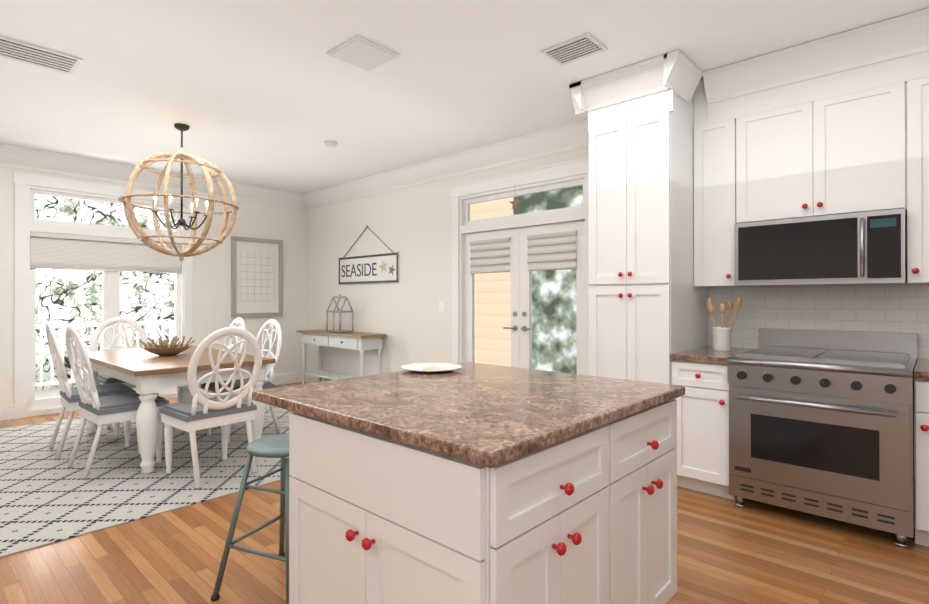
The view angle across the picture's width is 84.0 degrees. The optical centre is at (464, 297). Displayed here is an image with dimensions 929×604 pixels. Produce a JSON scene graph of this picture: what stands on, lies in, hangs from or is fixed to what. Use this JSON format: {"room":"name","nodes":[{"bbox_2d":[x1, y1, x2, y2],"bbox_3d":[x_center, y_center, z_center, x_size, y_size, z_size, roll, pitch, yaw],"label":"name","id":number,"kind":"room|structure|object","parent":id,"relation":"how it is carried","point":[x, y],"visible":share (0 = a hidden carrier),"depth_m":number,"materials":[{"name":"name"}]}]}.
{"room":"dining room","nodes":[
{"label":"dining room","id":0,"kind":"room"},
{"bbox_2d":[0,166,305,416],"bbox_3d":[-5.368,-0.124,5.091,0.150,2.950,8.350,0,0,43],"label":"wall","id":1,"kind":"structure","parent":0,"point":[212,287],"depth_m":7.15,"materials":[{"name":"white paint"}]},
{"bbox_2d":[0,405,13,420],"bbox_3d":[-6.422,1.221,3.814,0.016,0.150,4.690,0,0,43],"label":"baseboard","id":2,"kind":"structure","parent":1,"relation":"attached to","point":[7,412],"depth_m":5.50,"materials":[{"name":"white wood"}]},
{"bbox_2d":[13,172,192,418],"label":"window","id":3,"kind":"structure","parent":1,"relation":"in","point":[28,187],"depth_m":6.00,"materials":[{"name":"white wood"}]},
{"bbox_2d":[30,231,181,272],"bbox_3d":[-4.251,-0.520,6.232,0.038,0.404,1.534,0,0,43],"label":"window blind","id":4,"kind":"object","parent":3,"relation":"attached to","point":[65,251],"visible":0.83,"depth_m":6.12,"materials":[{"name":"white fabric"}]},
{"bbox_2d":[0,144,307,208],"bbox_3d":[-5.146,-1.498,5.116,0.150,0.200,8.020,0,0,43],"label":"crown molding","id":5,"kind":"structure","parent":1,"relation":"attached to","point":[10,156],"depth_m":6.17,"materials":[{"name":"white wood"}]},
{"bbox_2d":[203,372,301,390],"bbox_3d":[-3.065,1.236,7.471,0.016,0.150,1.640,0,0,43],"label":"baseboard","id":6,"kind":"structure","parent":1,"relation":"attached to","point":[287,378],"depth_m":7.86,"materials":[{"name":"white wood"}]},
{"bbox_2d":[231,236,282,316],"bbox_3d":[-3.009,-0.289,7.521,0.035,1.140,0.760,0,0,43],"label":"picture frame","id":7,"kind":"object","parent":1,"relation":"attached to","point":[256,277],"visible":0.98,"depth_m":7.51,"materials":[{"name":"white paper"}]},
{"bbox_2d":[0,381,928,603],"bbox_3d":[-1.670,1.339,1.793,10.050,0.100,8.500,0,0,43],"label":"floor","id":8,"kind":"structure","parent":0,"point":[729,551],"depth_m":2.53,"materials":[{"name":"brown wood"}]},
{"bbox_2d":[0,399,292,556],"bbox_3d":[-2.715,1.296,4.618,3.390,0.006,3.950,0,0,43],"label":"rug","id":9,"kind":"object","parent":8,"relation":"on","point":[47,497],"visible":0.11,"depth_m":3.67,"materials":[{"name":"white fabric"}]},
{"bbox_2d":[46,323,135,458],"bbox_3d":[-3.215,0.748,4.427,0.582,1.081,0.530,0,0,-44],"label":"chair","id":10,"kind":"object","parent":9,"relation":"on","point":[70,399],"visible":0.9,"depth_m":4.32,"materials":[{"name":"white wood"}]},
{"bbox_2d":[65,326,168,478],"bbox_3d":[-2.683,0.747,3.965,0.530,1.081,0.582,0,0,41],"label":"chair","id":11,"kind":"object","parent":9,"relation":"on","point":[97,410],"visible":0.88,"depth_m":3.81,"materials":[{"name":"white wood"}]},
{"bbox_2d":[91,317,158,428],"bbox_3d":[-3.527,0.752,5.386,0.582,1.081,0.530,0,0,43],"label":"chair","id":12,"kind":"object","parent":9,"relation":"on","point":[101,377],"visible":0.44,"depth_m":5.49,"materials":[{"name":"white wood"}]},
{"bbox_2d":[84,360,266,473],"bbox_3d":[-2.667,0.927,4.664,1.820,0.725,0.970,0,0,43],"label":"dining table","id":13,"kind":"object","parent":9,"relation":"on","point":[147,415],"visible":0.5,"depth_m":3.86,"materials":[{"name":"white wood"}]},
{"bbox_2d":[84,346,275,376],"bbox_3d":[-2.667,0.545,4.666,1.900,0.040,1.050,0,0,43],"label":"tabletop","id":14,"kind":"object","parent":13,"relation":"on","point":[138,362],"visible":0.71,"depth_m":4.28,"materials":[{"name":"brown wood"}]},
{"bbox_2d":[139,336,194,355],"bbox_3d":[-2.705,0.437,4.697,0.412,0.174,0.416,0,0,43],"label":"centerpiece bowl","id":15,"kind":"object","parent":14,"relation":"on","point":[173,347],"visible":1,"depth_m":4.62,"materials":[{"name":"beige wood"}]},
{"bbox_2d":[159,327,261,487],"bbox_3d":[-1.848,0.746,3.781,0.582,1.081,0.530,0,0,40],"label":"chair","id":16,"kind":"object","parent":9,"relation":"on","point":[200,411],"visible":1,"depth_m":3.65,"materials":[{"name":"white wood"}]},
{"bbox_2d":[178,317,244,401],"bbox_3d":[-2.651,0.752,5.418,0.582,1.081,0.530,0,0,-44],"label":"chair","id":17,"kind":"object","parent":9,"relation":"on","point":[238,321],"visible":0.21,"depth_m":5.45,"materials":[{"name":"white wood"}]},
{"bbox_2d":[201,319,281,443],"bbox_3d":[-2.077,0.750,4.864,0.530,1.081,0.582,0,0,43],"label":"chair","id":18,"kind":"object","parent":9,"relation":"on","point":[267,384],"visible":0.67,"depth_m":4.87,"materials":[{"name":"white wood"}]},
{"bbox_2d":[211,434,290,603],"bbox_3d":[-0.804,0.970,2.316,0.436,0.639,0.436,0,0,23],"label":"stool","id":19,"kind":"object","parent":8,"relation":"on","point":[274,446],"visible":0.52,"depth_m":2.23,"materials":[{"name":"teal metal"}]},
{"bbox_2d":[297,329,386,383],"bbox_3d":[-1.724,0.894,7.097,1.560,0.830,0.400,0,0,43],"label":"console table","id":20,"kind":"object","parent":8,"relation":"on","point":[360,341],"visible":0.79,"depth_m":6.90,"materials":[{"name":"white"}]},
{"bbox_2d":[326,295,353,331],"bbox_3d":[-1.717,0.216,7.107,0.342,0.510,0.221,0,0,43],"label":"lantern","id":21,"kind":"object","parent":20,"relation":"on","point":[338,311],"visible":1,"depth_m":7.06,"materials":[{"name":"grey metal"}]},
{"bbox_2d":[289,399,676,603],"bbox_3d":[0.052,0.844,2.003,1.166,0.890,1.247,0,0,43],"label":"kitchen island","id":22,"kind":"object","parent":8,"relation":"on","point":[589,517],"visible":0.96,"depth_m":1.52,"materials":[{"name":"white wood"}]},
{"bbox_2d":[252,362,684,467],"bbox_3d":[0.039,0.379,2.043,1.195,0.038,1.245,0,0,43],"label":"island countertop","id":23,"kind":"structure","parent":22,"relation":"on","point":[488,415],"depth_m":1.74,"materials":[{"name":"stone"}]},
{"bbox_2d":[401,363,461,372],"bbox_3d":[-0.164,0.346,2.558,0.304,0.028,0.304,0,0,43],"label":"plate","id":24,"kind":"object","parent":23,"relation":"on","point":[430,367],"visible":1,"depth_m":2.56,"materials":[{"name":"white ceramic"}]},
{"bbox_2d":[589,93,707,384],"bbox_3d":[1.411,-0.151,3.958,0.610,2.896,0.829,0,0,43],"label":"pantry","id":25,"kind":"object","parent":8,"relation":"on","point":[648,313],"visible":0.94,"depth_m":3.66,"materials":[{"name":"white wood"}]},
{"bbox_2d":[569,81,580,114],"bbox_3d":[1.127,-1.425,4.180,0.102,0.346,0.892,0,0,43],"label":"crown molding","id":26,"kind":"structure","parent":25,"relation":"attached to","point":[575,89],"depth_m":3.86,"materials":[{"name":"white wood"}]},
{"bbox_2d":[581,50,692,130],"bbox_3d":[1.182,-1.427,3.625,0.694,0.346,0.150,0,0,43],"label":"crown molding","id":27,"kind":"structure","parent":25,"relation":"attached to","point":[646,88],"depth_m":3.60,"materials":[{"name":"white wood"}]},
{"bbox_2d":[670,346,753,499],"bbox_3d":[1.776,0.838,3.625,0.369,0.915,0.819,0,0,43],"label":"base cabinet","id":28,"kind":"object","parent":8,"relation":"on","point":[700,376],"visible":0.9,"depth_m":3.36,"materials":[{"name":"white wood"}]},
{"bbox_2d":[706,297,741,350],"bbox_3d":[1.861,0.188,3.716,0.242,0.384,0.136,0,0,43],"label":"utensil crock","id":29,"kind":"object","parent":28,"relation":"on","point":[721,338],"visible":1,"depth_m":3.68,"materials":[{"name":"white ceramic"}]},
{"bbox_2d":[727,328,916,547],"bbox_3d":[2.197,0.759,3.169,0.860,1.070,0.922,0,0,43],"label":"range","id":30,"kind":"object","parent":8,"relation":"on","point":[821,422],"visible":0.98,"depth_m":2.88,"materials":[{"name":"silver metal"}]},
{"bbox_2d":[914,378,928,546],"bbox_3d":[2.774,0.855,2.735,0.568,0.876,0.779,0,0,43],"label":"base cabinet","id":31,"kind":"object","parent":8,"relation":"on","point":[921,429],"depth_m":2.62,"materials":[{"name":"white wood"}]},
{"bbox_2d":[914,358,928,381],"bbox_3d":[3.102,0.396,2.426,1.471,0.040,0.793,0,0,43],"label":"countertop","id":32,"kind":"structure","parent":31,"relation":"on","point":[921,371],"depth_m":2.66,"materials":[{"name":"brown stone"}]},
{"bbox_2d":[0,0,928,193],"bbox_3d":[-1.670,-1.636,1.805,10.050,0.050,8.500,0,0,43],"label":"ceiling","id":33,"kind":"structure","parent":0,"point":[271,94],"depth_m":3.63,"materials":[{"name":"white paint"}]},
{"bbox_2d":[0,36,82,74],"bbox_3d":[-2.847,-1.595,3.414,0.340,0.019,0.460,0,0,43],"label":"ceiling vent","id":34,"kind":"object","parent":33,"relation":"in","point":[26,53],"visible":1,"depth_m":3.41,"materials":[{"name":"white metal"}]},
{"bbox_2d":[118,123,238,261],"bbox_3d":[-2.630,-0.964,4.801,0.977,1.268,0.977,0,0,43],"label":"orb chandelier","id":35,"kind":"object","parent":33,"relation":"hanging from","point":[144,237],"visible":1,"depth_m":4.73,"materials":[{"name":"beige wood"}]},
{"bbox_2d":[324,141,336,146],"bbox_3d":[-1.379,-1.579,5.324,0.130,0.035,0.130,0,0,43],"label":"smoke detector","id":36,"kind":"object","parent":33,"relation":"attached to","point":[330,143],"visible":1,"depth_m":5.28,"materials":[{"name":"white plastic"}]},
{"bbox_2d":[326,35,399,70],"bbox_3d":[-0.666,-1.596,3.394,0.340,0.016,0.340,0,0,43],"label":"vent panel","id":37,"kind":"object","parent":33,"relation":"attached to","point":[362,53],"visible":0.89,"depth_m":3.36,"materials":[{"name":"white plastic"}]},
{"bbox_2d":[541,33,607,65],"bbox_3d":[0.709,-1.595,3.340,0.340,0.019,0.260,0,0,43],"label":"ceiling vent","id":38,"kind":"object","parent":33,"relation":"in","point":[585,45],"visible":0.98,"depth_m":3.31,"materials":[{"name":"white metal"}]},
{"bbox_2d":[306,146,924,376],"bbox_3d":[1.153,-0.149,4.875,10.050,2.900,0.150,0,0,43],"label":"wall","id":39,"kind":"structure","parent":0,"point":[412,225],"depth_m":6.68,"materials":[{"name":"white paint"}]},
{"bbox_2d":[305,371,331,382],"bbox_3d":[-1.316,1.234,7.023,3.200,0.150,0.016,0,0,43],"label":"baseboard","id":40,"kind":"structure","parent":39,"relation":"attached to","point":[308,378],"depth_m":7.93,"materials":[{"name":"white wood"}]},
{"bbox_2d":[339,226,398,283],"bbox_3d":[-1.330,-0.582,7.029,1.320,0.782,0.031,0,0,43],"label":"sign","id":41,"kind":"object","parent":39,"relation":"attached to","point":[386,266],"visible":1,"depth_m":6.94,"materials":[{"name":"white wood"}]},
{"bbox_2d":[342,263,376,276],"bbox_3d":[-1.470,-0.376,7.152,0.808,0.175,0.004,0,0,43],"label":"lettering","id":42,"kind":"object","parent":41,"relation":"attached to","point":[354,271],"visible":1,"depth_m":7.12,"materials":[{"name":"grey"}]},
{"bbox_2d":[439,301,443,310],"bbox_3d":[-0.270,0.105,6.067,0.080,0.120,0.013,0,0,43],"label":"switch plate","id":43,"kind":"object","parent":39,"relation":"attached to","point":[441,305],"visible":1,"depth_m":6.07,"materials":[{"name":"white plastic"}]},
{"bbox_2d":[304,119,588,208],"bbox_3d":[-0.504,-1.494,6.197,5.228,0.200,0.150,0,0,43],"label":"crown molding","id":44,"kind":"structure","parent":39,"relation":"attached to","point":[564,138],"depth_m":5.72,"materials":[{"name":"white wood"}]},
{"bbox_2d":[449,156,589,374],"bbox_3d":[0.579,0.005,5.373,1.890,2.595,0.190,0,0,43],"label":"french door","id":45,"kind":"structure","parent":39,"relation":"in","point":[517,228],"depth_m":5.37,"materials":[{"name":"white wood"}]},
{"bbox_2d":[469,237,510,273],"bbox_3d":[0.272,-0.449,5.624,0.560,0.366,0.031,0,0,43],"label":"door blind","id":46,"kind":"object","parent":45,"relation":"attached to","point":[490,256],"visible":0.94,"depth_m":5.61,"materials":[{"name":"white fabric"}]},
{"bbox_2d":[510,196,520,208],"bbox_3d":[0.518,-1.033,5.310,0.162,0.269,0.012,0,0,43],"label":"sign","id":47,"kind":"object","parent":45,"relation":"attached to","point":[515,202],"visible":1,"depth_m":5.31,"materials":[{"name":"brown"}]},
{"bbox_2d":[527,230,576,270],"bbox_3d":[0.854,-0.451,5.090,0.560,0.366,0.031,0,0,43],"label":"door blind","id":48,"kind":"object","parent":45,"relation":"attached to","point":[552,251],"visible":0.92,"depth_m":5.07,"materials":[{"name":"white fabric"}]},
{"bbox_2d":[694,116,749,286],"bbox_3d":[1.932,-0.682,3.812,0.354,1.205,0.339,0,0,43],"label":"upper cabinet","id":49,"kind":"object","parent":39,"relation":"attached to","point":[721,149],"depth_m":3.70,"materials":[{"name":"white wood"}]},
{"bbox_2d":[693,8,928,123],"bbox_3d":[2.764,-1.430,2.981,2.708,0.346,0.443,0,0,43],"label":"crown molding","id":50,"kind":"structure","parent":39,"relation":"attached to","point":[895,50],"depth_m":3.25,"materials":[{"name":"white wood"}]},
{"bbox_2d":[708,284,928,358],"bbox_3d":[3.030,0.106,3.044,3.010,0.545,0.008,0,0,43],"label":"tile backsplash","id":51,"kind":"structure","parent":39,"relation":"attached to","point":[899,308],"depth_m":3.54,"materials":[{"name":"white tile"}]},
{"bbox_2d":[746,81,909,221],"bbox_3d":[2.348,-0.900,3.432,0.909,0.771,0.339,0,0,43],"label":"upper cabinet","id":52,"kind":"object","parent":39,"relation":"attached to","point":[863,151],"depth_m":3.24,"materials":[{"name":"white wood"}]},
{"bbox_2d":[734,208,906,286],"bbox_3d":[2.314,-0.296,3.393,0.899,0.428,0.439,0,0,43],"label":"microwave","id":53,"kind":"object","parent":52,"relation":"attached to","point":[865,248],"visible":1,"depth_m":3.22,"materials":[{"name":"silver metal"}]},
{"bbox_2d":[906,76,928,284],"bbox_3d":[2.866,-0.685,2.956,0.634,1.205,0.339,0,0,43],"label":"upper cabinet","id":54,"kind":"object","parent":39,"relation":"attached to","point":[918,216],"depth_m":2.96,"materials":[{"name":"white wood"}]},
{"label":"outside","id":55,"kind":"structure","parent":0,"visible":0},
{"bbox_2d":[35,194,175,390],"bbox_3d":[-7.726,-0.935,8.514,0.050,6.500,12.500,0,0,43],"label":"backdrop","id":56,"kind":"structure","parent":55,"point":[145,299],"depth_m":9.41,"materials":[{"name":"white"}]},
{"bbox_2d":[470,185,582,373],"bbox_3d":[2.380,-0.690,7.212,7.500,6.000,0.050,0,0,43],"label":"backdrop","id":57,"kind":"structure","parent":55,"point":[556,287],"depth_m":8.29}
]}

